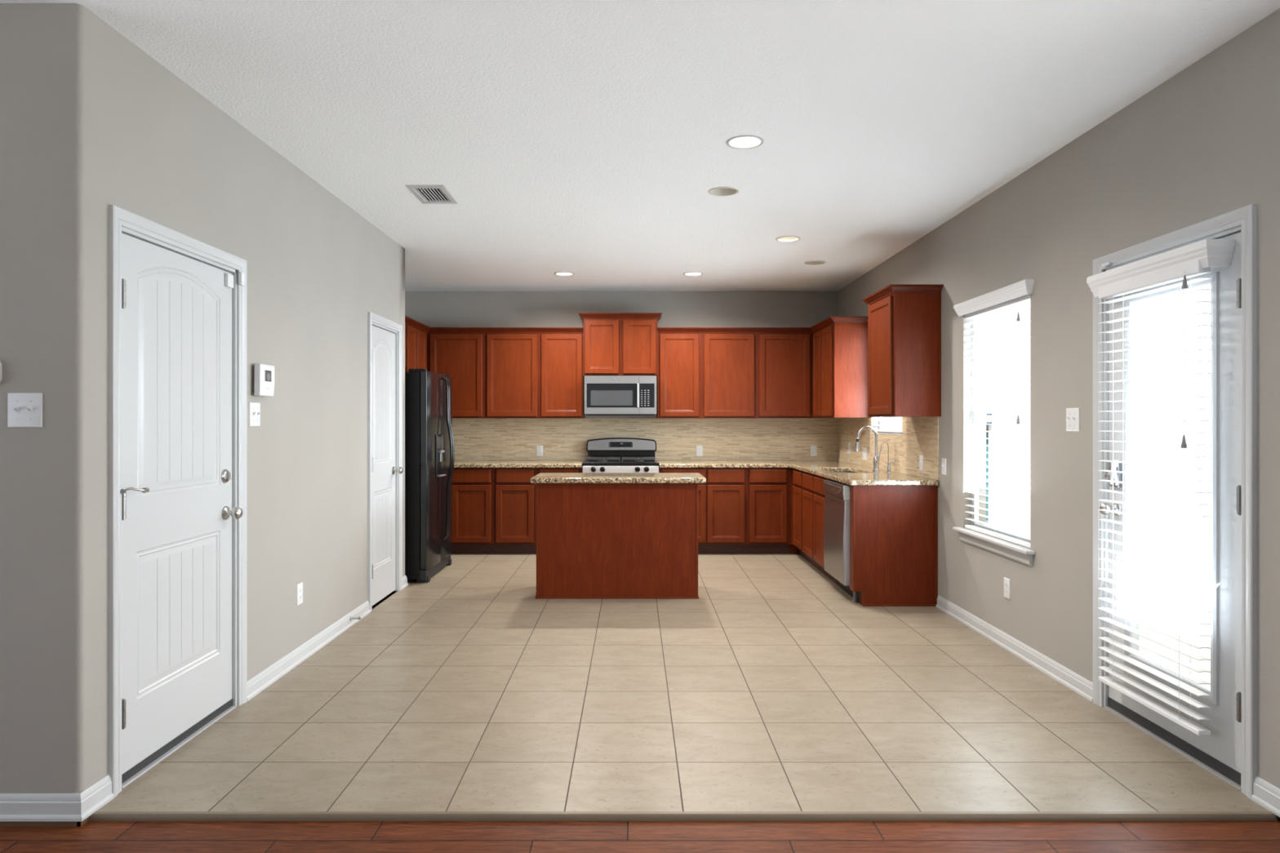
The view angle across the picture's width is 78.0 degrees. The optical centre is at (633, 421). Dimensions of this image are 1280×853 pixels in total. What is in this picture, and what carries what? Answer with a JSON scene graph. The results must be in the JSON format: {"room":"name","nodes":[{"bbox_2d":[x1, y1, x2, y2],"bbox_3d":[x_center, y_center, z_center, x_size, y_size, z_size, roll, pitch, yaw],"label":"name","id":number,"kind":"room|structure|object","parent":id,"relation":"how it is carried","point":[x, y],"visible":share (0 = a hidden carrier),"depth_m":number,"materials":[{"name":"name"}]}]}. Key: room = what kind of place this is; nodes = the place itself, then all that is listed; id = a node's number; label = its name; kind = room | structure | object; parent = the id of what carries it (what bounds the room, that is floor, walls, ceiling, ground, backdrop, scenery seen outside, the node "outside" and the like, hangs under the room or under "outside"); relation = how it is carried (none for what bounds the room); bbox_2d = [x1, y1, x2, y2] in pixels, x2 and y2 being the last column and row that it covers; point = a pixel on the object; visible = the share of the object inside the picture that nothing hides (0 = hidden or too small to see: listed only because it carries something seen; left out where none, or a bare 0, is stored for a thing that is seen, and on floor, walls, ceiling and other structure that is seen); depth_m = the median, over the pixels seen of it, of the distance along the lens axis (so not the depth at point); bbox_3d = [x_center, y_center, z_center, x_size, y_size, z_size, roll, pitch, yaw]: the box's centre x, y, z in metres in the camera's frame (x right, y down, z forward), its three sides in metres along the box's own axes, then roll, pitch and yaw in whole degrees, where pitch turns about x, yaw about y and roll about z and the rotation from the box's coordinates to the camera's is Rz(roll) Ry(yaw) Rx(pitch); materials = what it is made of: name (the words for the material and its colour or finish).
{"room":"kitchen","nodes":[
{"label":"kitchen","id":0,"kind":"room"},
{"bbox_2d":[0,3,404,793],"bbox_3d":[-3.932,-0.007,5.595,4.137,2.803,5.870,0,0,0],"label":"wall","id":1,"kind":"structure","parent":0,"point":[91,122],"depth_m":2.79,"materials":[{"name":"beige paint"}]},
{"bbox_2d":[0,361,2,382],"bbox_3d":[-2.204,-0.168,2.647,0.162,0.088,0.025,0,0,0],"label":"thermostat","id":2,"kind":"object","parent":1,"relation":"attached to","point":[1,366],"visible":1,"depth_m":2.65,"materials":[{"name":"white plastic"}]},
{"bbox_2d":[7,392,42,427],"bbox_3d":[-2.046,-0.039,2.650,0.116,0.116,0.019,0,0,0],"label":"light switch","id":3,"kind":"object","parent":1,"relation":"attached to","point":[24,410],"visible":1,"depth_m":2.65,"materials":[{"name":"white plastic"}]},
{"bbox_2d":[0,774,114,821],"bbox_3d":[-3.921,1.292,2.720,4.158,0.084,0.164,0,0,0],"label":"baseboard","id":4,"kind":"structure","parent":1,"relation":"attached to","point":[13,806],"depth_m":2.65,"materials":[{"name":"white wood"}]},
{"bbox_2d":[108,204,246,797],"bbox_3d":[-1.893,0.282,3.287,0.181,2.104,0.968,0,0,0],"label":"door","id":5,"kind":"structure","parent":1,"relation":"in","point":[177,300],"depth_m":3.23,"materials":[{"name":"white wood"}]},
{"bbox_2d":[248,402,260,426],"bbox_3d":[-1.853,-0.036,3.882,0.019,0.116,0.105,0,0,0],"label":"light switch","id":6,"kind":"object","parent":1,"relation":"attached to","point":[254,407],"visible":1,"depth_m":3.87,"materials":[{"name":"white plastic"}]},
{"bbox_2d":[252,364,274,396],"bbox_3d":[-1.839,-0.205,3.925,0.048,0.156,0.160,0,0,0],"label":"alarm keypad","id":7,"kind":"object","parent":1,"relation":"attached to","point":[263,375],"visible":1,"depth_m":3.88,"materials":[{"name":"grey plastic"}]},
{"bbox_2d":[296,582,302,605],"bbox_3d":[-1.859,0.959,4.405,0.008,0.116,0.072,0,0,0],"label":"wall outlet","id":8,"kind":"object","parent":1,"relation":"attached to","point":[300,586],"visible":1,"depth_m":4.39,"materials":[{"name":"white plastic"}]},
{"bbox_2d":[246,600,370,701],"bbox_3d":[-1.852,1.292,4.654,0.021,0.084,1.763,0,0,0],"label":"baseboard","id":9,"kind":"structure","parent":1,"relation":"attached to","point":[258,683],"depth_m":4.40,"materials":[{"name":"white wood"}]},
{"bbox_2d":[349,616,360,620],"bbox_3d":[-1.816,1.284,5.160,0.069,0.028,0.028,0,0,0],"label":"door stop","id":10,"kind":"object","parent":1,"relation":"attached to","point":[350,617],"visible":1,"depth_m":5.15,"materials":[{"name":"white metal"}]},
{"bbox_2d":[367,311,403,612],"bbox_3d":[-1.893,0.282,5.920,0.181,2.104,0.768,0,0,0],"label":"door","id":11,"kind":"structure","parent":1,"relation":"in","point":[384,335],"depth_m":5.95,"materials":[{"name":"white wood"}]},
{"bbox_2d":[402,575,408,589],"bbox_3d":[-1.867,1.292,6.383,0.052,0.084,0.156,0,0,0],"label":"baseboard","id":12,"kind":"structure","parent":1,"relation":"attached to","point":[405,584],"depth_m":6.39,"materials":[{"name":"white wood"}]},
{"bbox_2d":[404,324,405,366],"bbox_3d":[-2.299,-0.715,6.930,0.349,0.438,0.939,0,0,0],"label":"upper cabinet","id":13,"kind":"object","parent":1,"relation":"attached to","point":[405,324],"visible":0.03,"depth_m":7.36,"materials":[{"name":"brown wood"}]},
{"bbox_2d":[404,323,427,372],"bbox_3d":[-2.299,-0.486,7.964,0.349,0.896,1.127,0,0,0],"label":"upper cabinet","id":14,"kind":"object","parent":1,"relation":"attached to","point":[416,340],"visible":0.3,"depth_m":7.71,"materials":[{"name":"brown wood"}]},
{"bbox_2d":[404,315,582,333],"bbox_3d":[-1.335,-0.950,7.340,1.619,0.052,1.760,0,0,0],"label":"crown molding","id":15,"kind":"structure","parent":14,"relation":"attached to","point":[408,321],"depth_m":8.19,"materials":[{"name":"brown wood"}]},
{"bbox_2d":[404,291,837,461],"bbox_3d":[-0.138,-0.007,8.530,4.675,2.803,0.001,0,0,0],"label":"wall","id":16,"kind":"structure","parent":0,"point":[430,308],"depth_m":8.53,"materials":[{"name":"beige paint"}]},
{"bbox_2d":[427,333,484,417],"bbox_3d":[-1.845,-0.486,8.364,0.590,0.896,0.329,0,0,0],"label":"upper cabinet","id":17,"kind":"object","parent":16,"relation":"attached to","point":[460,356],"visible":0.66,"depth_m":8.21,"materials":[{"name":"brown wood"}]},
{"bbox_2d":[484,333,539,417],"bbox_3d":[-1.266,-0.486,8.364,0.566,0.896,0.329,0,0,0],"label":"upper cabinet","id":18,"kind":"object","parent":16,"relation":"attached to","point":[512,360],"visible":0.88,"depth_m":8.21,"materials":[{"name":"brown wood"}]},
{"bbox_2d":[539,333,585,417],"bbox_3d":[-0.754,-0.486,8.364,0.456,0.896,0.329,0,0,0],"label":"upper cabinet","id":19,"kind":"object","parent":16,"relation":"attached to","point":[562,379],"visible":0.91,"depth_m":8.21,"materials":[{"name":"brown wood"}]},
{"bbox_2d":[578,312,662,377],"bbox_3d":[-0.139,-0.802,8.341,0.863,0.642,0.375,0,0,0],"label":"upper cabinet","id":20,"kind":"object","parent":16,"relation":"attached to","point":[615,344],"visible":0.97,"depth_m":8.19,"materials":[{"name":"brown wood"}]},
{"bbox_2d":[584,375,656,415],"bbox_3d":[-0.136,-0.269,8.294,0.740,0.411,0.449,0,0,0],"label":"microwave","id":21,"kind":"object","parent":20,"relation":"attached to","point":[604,395],"visible":1,"depth_m":8.11,"materials":[{"name":"silver metal"}]},
{"bbox_2d":[452,417,836,460],"bbox_3d":[-0.141,0.191,8.526,4.666,0.458,0.008,0,0,0],"label":"tile backsplash","id":22,"kind":"structure","parent":16,"relation":"attached to","point":[474,438],"depth_m":8.52,"materials":[{"name":"tile"}]},
{"bbox_2d":[536,445,542,456],"bbox_3d":[-1.015,0.314,8.518,0.068,0.114,0.008,0,0,0],"label":"wall outlet","id":23,"kind":"object","parent":22,"relation":"attached to","point":[539,448],"visible":1,"depth_m":8.52,"materials":[{"name":"white plastic"}]},
{"bbox_2d":[696,445,702,456],"bbox_3d":[0.708,0.314,8.518,0.068,0.114,0.008,0,0,0],"label":"wall outlet","id":24,"kind":"object","parent":22,"relation":"attached to","point":[699,448],"visible":1,"depth_m":8.52,"materials":[{"name":"white plastic"}]},
{"bbox_2d":[810,445,817,456],"bbox_3d":[1.939,0.314,8.518,0.068,0.114,0.008,0,0,0],"label":"wall outlet","id":25,"kind":"object","parent":22,"relation":"attached to","point":[813,448],"visible":1,"depth_m":8.52,"materials":[{"name":"white plastic"}]},
{"bbox_2d":[656,333,701,417],"bbox_3d":[0.475,-0.486,8.364,0.456,0.896,0.329,0,0,0],"label":"upper cabinet","id":26,"kind":"object","parent":16,"relation":"attached to","point":[678,379],"visible":0.93,"depth_m":8.21,"materials":[{"name":"brown wood"}]},
{"bbox_2d":[701,333,756,417],"bbox_3d":[0.992,-0.486,8.364,0.576,0.896,0.329,0,0,0],"label":"upper cabinet","id":27,"kind":"object","parent":16,"relation":"attached to","point":[728,360],"visible":0.91,"depth_m":8.21,"materials":[{"name":"brown wood"}]},
{"bbox_2d":[756,333,813,417],"bbox_3d":[1.574,-0.486,8.364,0.587,0.896,0.329,0,0,0],"label":"upper cabinet","id":28,"kind":"object","parent":16,"relation":"attached to","point":[784,361],"visible":0.92,"depth_m":8.21,"materials":[{"name":"brown wood"}]},
{"bbox_2d":[0,0,1279,291],"bbox_3d":[-1.875,-1.479,2.265,8.450,0.140,12.730,0,0,0],"label":"ceiling","id":29,"kind":"structure","parent":0,"point":[586,139],"depth_m":3.53,"materials":[{"name":"white paint"}]},
{"bbox_2d":[404,184,457,204],"bbox_3d":[-1.245,-1.454,4.900,0.230,0.119,0.400,0,0,0],"label":"ceiling vent","id":30,"kind":"object","parent":29,"relation":"in","point":[426,193],"visible":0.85,"depth_m":4.93,"materials":[{"name":"grey metal"}]},
{"bbox_2d":[554,271,574,275],"bbox_3d":[-0.660,-1.444,7.521,0.190,0.081,0.190,0,0,0],"label":"recessed light","id":31,"kind":"object","parent":29,"relation":"in","point":[559,273],"visible":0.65,"depth_m":7.56,"materials":[{"name":"white glass"}]},
{"bbox_2d":[683,271,702,275],"bbox_3d":[0.565,-1.444,7.521,0.190,0.081,0.190,0,0,0],"label":"recessed light","id":32,"kind":"object","parent":29,"relation":"in","point":[688,273],"visible":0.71,"depth_m":7.56,"materials":[{"name":"white glass"}]},
{"bbox_2d":[708,186,739,195],"bbox_3d":[0.550,-1.444,4.830,0.190,0.081,0.190,0,0,0],"label":"recessed light","id":33,"kind":"object","parent":29,"relation":"in","point":[718,191],"visible":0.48,"depth_m":4.89,"materials":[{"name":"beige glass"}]},
{"bbox_2d":[725,134,764,149],"bbox_3d":[0.560,-1.444,3.978,0.190,0.081,0.190,0,0,0],"label":"recessed light","id":34,"kind":"object","parent":29,"relation":"in","point":[747,141],"visible":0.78,"depth_m":4.00,"materials":[{"name":"white glass"}]},
{"bbox_2d":[775,235,800,241],"bbox_3d":[1.188,-1.444,6.083,0.190,0.081,0.190,0,0,0],"label":"recessed light","id":35,"kind":"object","parent":29,"relation":"in","point":[785,238],"visible":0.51,"depth_m":6.14,"materials":[{"name":"beige"}]},
{"bbox_2d":[804,260,826,265],"bbox_3d":[1.602,-1.444,6.990,0.190,0.081,0.190,0,0,0],"label":"recessed light","id":36,"kind":"object","parent":29,"relation":"in","point":[811,262],"visible":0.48,"depth_m":7.05,"materials":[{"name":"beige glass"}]},
{"bbox_2d":[0,553,1279,852],"bbox_3d":[-1.900,1.364,2.265,8.200,0.060,12.530,0,0,0],"label":"floor","id":37,"kind":"structure","parent":0,"point":[771,689],"depth_m":3.31,"materials":[{"name":"beige tile"}]},
{"bbox_2d":[0,817,88,826],"bbox_3d":[-3.925,1.344,2.672,4.151,0.020,0.055,0,0,0],"label":"floor strip","id":38,"kind":"object","parent":37,"relation":"on","point":[2,824],"visible":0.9,"depth_m":2.65,"materials":[{"name":"brown wood"}]},
{"bbox_2d":[404,368,454,582],"bbox_3d":[-2.017,0.448,6.968,0.845,1.772,0.905,0,0,0],"label":"refrigerator","id":39,"kind":"object","parent":37,"relation":"on","point":[429,448],"visible":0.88,"depth_m":6.54,"materials":[{"name":"black metal"}]},
{"bbox_2d":[452,467,494,553],"bbox_3d":[-1.939,0.897,8.214,1.067,0.874,0.629,0,0,0],"label":"base cabinet","id":40,"kind":"object","parent":37,"relation":"on","point":[473,488],"visible":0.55,"depth_m":7.91,"materials":[{"name":"brown wood"}]},
{"bbox_2d":[453,461,583,467],"bbox_3d":[-1.494,0.440,8.209,1.961,0.040,0.641,0,0,0],"label":"countertop","id":41,"kind":"structure","parent":40,"relation":"on","point":[456,464],"depth_m":7.89,"materials":[{"name":"stone"}]},
{"bbox_2d":[493,467,536,553],"bbox_3d":[-1.190,0.897,8.214,0.430,0.874,0.629,0,0,0],"label":"base cabinet","id":42,"kind":"object","parent":37,"relation":"on","point":[514,495],"visible":0.75,"depth_m":7.91,"materials":[{"name":"brown wood"}]},
{"bbox_2d":[536,466,582,475],"bbox_3d":[-0.743,0.897,8.214,0.461,0.874,0.629,0,0,0],"label":"base cabinet","id":43,"kind":"object","parent":37,"relation":"on","point":[539,470],"visible":0.16,"depth_m":7.90,"materials":[{"name":"brown wood"}]},
{"bbox_2d":[535,483,698,599],"bbox_3d":[-0.125,0.897,6.223,1.234,0.874,0.535,0,0,0],"label":"kitchen island","id":44,"kind":"object","parent":37,"relation":"on","point":[594,540],"visible":0.89,"depth_m":5.96,"materials":[{"name":"brown wood"}]},
{"bbox_2d":[529,472,706,483],"bbox_3d":[-0.117,0.440,6.210,1.323,0.039,0.610,0,0,0],"label":"island countertop","id":45,"kind":"structure","parent":44,"relation":"on","point":[542,477],"depth_m":5.92,"materials":[{"name":"stone"}]},
{"bbox_2d":[582,437,659,472],"bbox_3d":[-0.131,0.751,8.164,0.769,1.166,0.709,0,0,0],"label":"range","id":46,"kind":"object","parent":37,"relation":"on","point":[608,455],"visible":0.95,"depth_m":8.42,"materials":[{"name":"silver metal"}]},
{"bbox_2d":[582,459,659,466],"bbox_3d":[-0.131,0.421,8.150,0.769,0.035,0.560,0,0,0],"label":"cooktop","id":47,"kind":"object","parent":46,"relation":"in","point":[588,462],"depth_m":7.87,"materials":[{"name":"black metal"}]},
{"bbox_2d":[88,811,1277,821],"bbox_3d":[0.166,1.349,2.691,4.029,0.031,0.026,0,0,0],"label":"strip","id":48,"kind":"object","parent":37,"relation":"on","point":[96,815],"visible":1,"depth_m":2.68,"materials":[{"name":"brown wood"}]},
{"bbox_2d":[658,467,746,553],"bbox_3d":[0.692,0.897,8.214,0.882,0.874,0.629,0,0,0],"label":"base cabinet","id":49,"kind":"object","parent":37,"relation":"on","point":[722,499],"visible":0.62,"depth_m":7.91,"materials":[{"name":"brown wood"}]},
{"bbox_2d":[657,461,938,485],"bbox_3d":[1.226,0.440,7.107,1.947,0.040,2.844,0,0,0],"label":"countertop","id":50,"kind":"structure","parent":49,"relation":"on","point":[861,475],"depth_m":7.17,"materials":[{"name":"stone"}]},
{"bbox_2d":[854,426,880,471],"bbox_3d":[1.979,0.227,6.690,0.214,0.385,0.080,0,0,0],"label":"faucet","id":51,"kind":"object","parent":50,"relation":"on","point":[876,460],"visible":1,"depth_m":6.69,"materials":[{"name":"silver metal"}]},
{"bbox_2d":[880,441,888,471],"bbox_3d":[2.110,0.293,6.630,0.076,0.254,0.026,0,0,0],"label":"tap","id":52,"kind":"object","parent":50,"relation":"on","point":[883,442],"visible":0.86,"depth_m":6.63,"materials":[{"name":"silver metal"}]},
{"bbox_2d":[886,461,895,473],"bbox_3d":[2.107,0.373,6.490,0.042,0.094,0.066,0,0,-38],"label":"soap dispenser","id":53,"kind":"object","parent":50,"relation":"on","point":[889,468],"visible":1,"depth_m":6.49,"materials":[{"name":"silver metal"}]},
{"bbox_2d":[746,467,790,553],"bbox_3d":[1.351,0.897,8.214,0.435,0.874,0.629,0,0,0],"label":"base cabinet","id":54,"kind":"object","parent":37,"relation":"on","point":[768,489],"visible":0.8,"depth_m":7.91,"materials":[{"name":"brown wood"}]},
{"bbox_2d":[788,467,811,564],"bbox_3d":[1.884,0.897,7.965,0.629,0.874,1.125,0,0,0],"label":"base cabinet","id":55,"kind":"object","parent":37,"relation":"on","point":[795,546],"visible":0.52,"depth_m":7.67,"materials":[{"name":"brown wood"}]},
{"bbox_2d":[802,471,837,584],"bbox_3d":[1.885,0.897,6.933,0.630,0.874,0.936,0,0,0],"label":"base cabinet","id":56,"kind":"object","parent":37,"relation":"on","point":[813,494],"visible":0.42,"depth_m":6.91,"materials":[{"name":"brown wood"}]},
{"bbox_2d":[822,479,859,602],"bbox_3d":[1.844,0.901,6.138,0.611,0.866,0.621,0,0,0],"label":"dishwasher","id":57,"kind":"object","parent":37,"relation":"on","point":[837,500],"visible":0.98,"depth_m":6.01,"materials":[{"name":"silver metal"}]},
{"bbox_2d":[849,484,937,606],"bbox_3d":[1.893,0.897,5.762,0.612,0.874,0.100,0,0,0],"label":"cabinet end panel","id":58,"kind":"object","parent":37,"relation":"on","point":[894,529],"visible":0.94,"depth_m":5.72,"materials":[{"name":"brown wood"}]},
{"bbox_2d":[837,8,1279,788],"bbox_3d":[2.275,-0.007,2.265,0.150,2.803,12.530,0,0,0],"label":"wall","id":59,"kind":"structure","parent":0,"point":[1203,144],"depth_m":3.92,"materials":[{"name":"beige paint"}]},
{"bbox_2d":[813,322,870,417],"bbox_3d":[2.024,-0.486,7.944,0.351,0.896,1.168,0,0,0],"label":"upper cabinet","id":60,"kind":"object","parent":59,"relation":"attached to","point":[840,349],"visible":0.76,"depth_m":7.37,"materials":[{"name":"brown wood"}]},
{"bbox_2d":[657,316,867,333],"bbox_3d":[1.223,-0.950,7.770,1.952,0.052,0.900,0,0,0],"label":"crown molding","id":61,"kind":"structure","parent":60,"relation":"attached to","point":[830,320],"depth_m":8.19,"materials":[{"name":"brown wood"}]},
{"bbox_2d":[871,417,902,435],"bbox_3d":[2.239,-0.405,6.870,0.102,1.027,0.838,0,0,0],"label":"window","id":62,"kind":"structure","parent":59,"relation":"in","point":[881,423],"depth_m":7.06,"materials":[{"name":"white plastic"}]},
{"bbox_2d":[873,417,902,433],"bbox_3d":[2.208,-0.429,6.870,0.086,1.044,0.890,0,0,0],"label":"window blind","id":63,"kind":"object","parent":62,"relation":"attached to","point":[887,420],"visible":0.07,"depth_m":6.87,"materials":[{"name":"grey"}]},
{"bbox_2d":[836,416,938,479],"bbox_3d":[2.196,0.190,7.111,0.008,0.458,2.822,0,0,0],"label":"tile backsplash","id":64,"kind":"structure","parent":59,"relation":"attached to","point":[920,435],"depth_m":6.53,"materials":[{"name":"tile"}]},
{"bbox_2d":[848,442,850,453],"bbox_3d":[2.188,0.269,8.030,0.008,0.116,0.072,0,0,0],"label":"wall outlet","id":65,"kind":"object","parent":64,"relation":"attached to","point":[849,443],"visible":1,"depth_m":8.02,"materials":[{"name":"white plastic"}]},
{"bbox_2d":[862,447,866,460],"bbox_3d":[2.182,0.304,7.500,0.019,0.116,0.116,0,0,0],"label":"light switch","id":66,"kind":"object","parent":64,"relation":"attached to","point":[864,450],"visible":1,"depth_m":7.48,"materials":[{"name":"white plastic"}]},
{"bbox_2d":[919,455,923,471],"bbox_3d":[2.182,0.314,6.020,0.019,0.116,0.072,0,0,0],"label":"light switch","id":67,"kind":"object","parent":64,"relation":"attached to","point":[921,457],"visible":1,"depth_m":6.01,"materials":[{"name":"white plastic"}]},
{"bbox_2d":[862,284,943,417],"bbox_3d":[2.011,-0.507,5.965,0.377,0.938,0.701,0,0,0],"label":"upper cabinet","id":68,"kind":"object","parent":59,"relation":"attached to","point":[904,320],"visible":1,"depth_m":5.66,"materials":[{"name":"brown wood"}]},
{"bbox_2d":[941,457,946,475],"bbox_3d":[2.190,0.317,5.600,0.019,0.116,0.072,0,0,0],"label":"light switch","id":69,"kind":"object","parent":59,"relation":"attached to","point":[944,460],"visible":1,"depth_m":5.59,"materials":[{"name":"white plastic"}]},
{"bbox_2d":[952,316,1035,566],"bbox_3d":[2.219,0.022,4.830,0.142,1.550,1.000,0,0,0],"label":"window","id":70,"kind":"structure","parent":59,"relation":"in","point":[1015,552],"depth_m":5.02,"materials":[{"name":"white plastic"}]},
{"bbox_2d":[953,279,1034,548],"bbox_3d":[2.200,-0.040,4.830,0.101,1.489,0.974,0,0,0],"label":"window blind","id":71,"kind":"object","parent":70,"relation":"attached to","point":[1017,293],"visible":0.85,"depth_m":4.75,"materials":[{"name":"grey plastic"}]},
{"bbox_2d":[1004,577,1010,599],"bbox_3d":[2.196,0.980,4.655,0.008,0.116,0.072,0,0,0],"label":"wall outlet","id":72,"kind":"object","parent":59,"relation":"attached to","point":[1006,581],"visible":1,"depth_m":4.64,"materials":[{"name":"white plastic"}]},
{"bbox_2d":[936,595,1093,702],"bbox_3d":[2.189,1.292,4.730,0.021,0.084,1.940,0,0,0],"label":"baseboard","id":73,"kind":"structure","parent":59,"relation":"attached to","point":[1066,677],"depth_m":4.44,"materials":[{"name":"white wood"}]},
{"bbox_2d":[1066,408,1079,431],"bbox_3d":[2.190,-0.011,3.957,0.019,0.116,0.116,0,0,0],"label":"light switch","id":74,"kind":"object","parent":59,"relation":"attached to","point":[1073,415],"visible":1,"depth_m":3.95,"materials":[{"name":"white plastic"}]},
{"bbox_2d":[1093,204,1257,799],"bbox_3d":[2.229,0.282,3.275,0.181,2.104,0.968,0,0,0],"label":"door","id":75,"kind":"structure","parent":59,"relation":"in","point":[1229,753],"depth_m":2.99,"materials":[{"name":"white wood"}]},
{"bbox_2d":[1086,239,1235,735],"bbox_3d":[2.157,0.253,3.295,0.112,1.853,0.770,0,0,0],"label":"door blind","id":76,"kind":"object","parent":75,"relation":"attached to","point":[1195,259],"visible":1,"depth_m":3.21,"materials":[{"name":"grey plastic"}]},
{"bbox_2d":[1251,776,1279,817],"bbox_3d":[2.189,1.292,-0.555,0.021,0.084,6.690,0,0,0],"label":"baseboard","id":77,"kind":"structure","parent":59,"relation":"attached to","point":[1265,794],"depth_m":2.73,"materials":[{"name":"white wood"}]},
{"label":"outside","id":78,"kind":"structure","parent":0,"visible":0},
{"bbox_2d":[1138,592,1210,686],"bbox_3d":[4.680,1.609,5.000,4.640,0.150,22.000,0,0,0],"label":"ground","id":79,"kind":"structure","parent":78,"point":[1203,616],"depth_m":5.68,"materials":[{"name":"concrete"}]},
{"bbox_2d":[888,287,1210,613],"bbox_3d":[4.875,-1.656,5.000,0.650,6.420,22.000,0,0,0],"label":"window glass","id":80,"kind":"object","parent":79,"relation":"on","point":[1204,391],"visible":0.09,"depth_m":6.89,"materials":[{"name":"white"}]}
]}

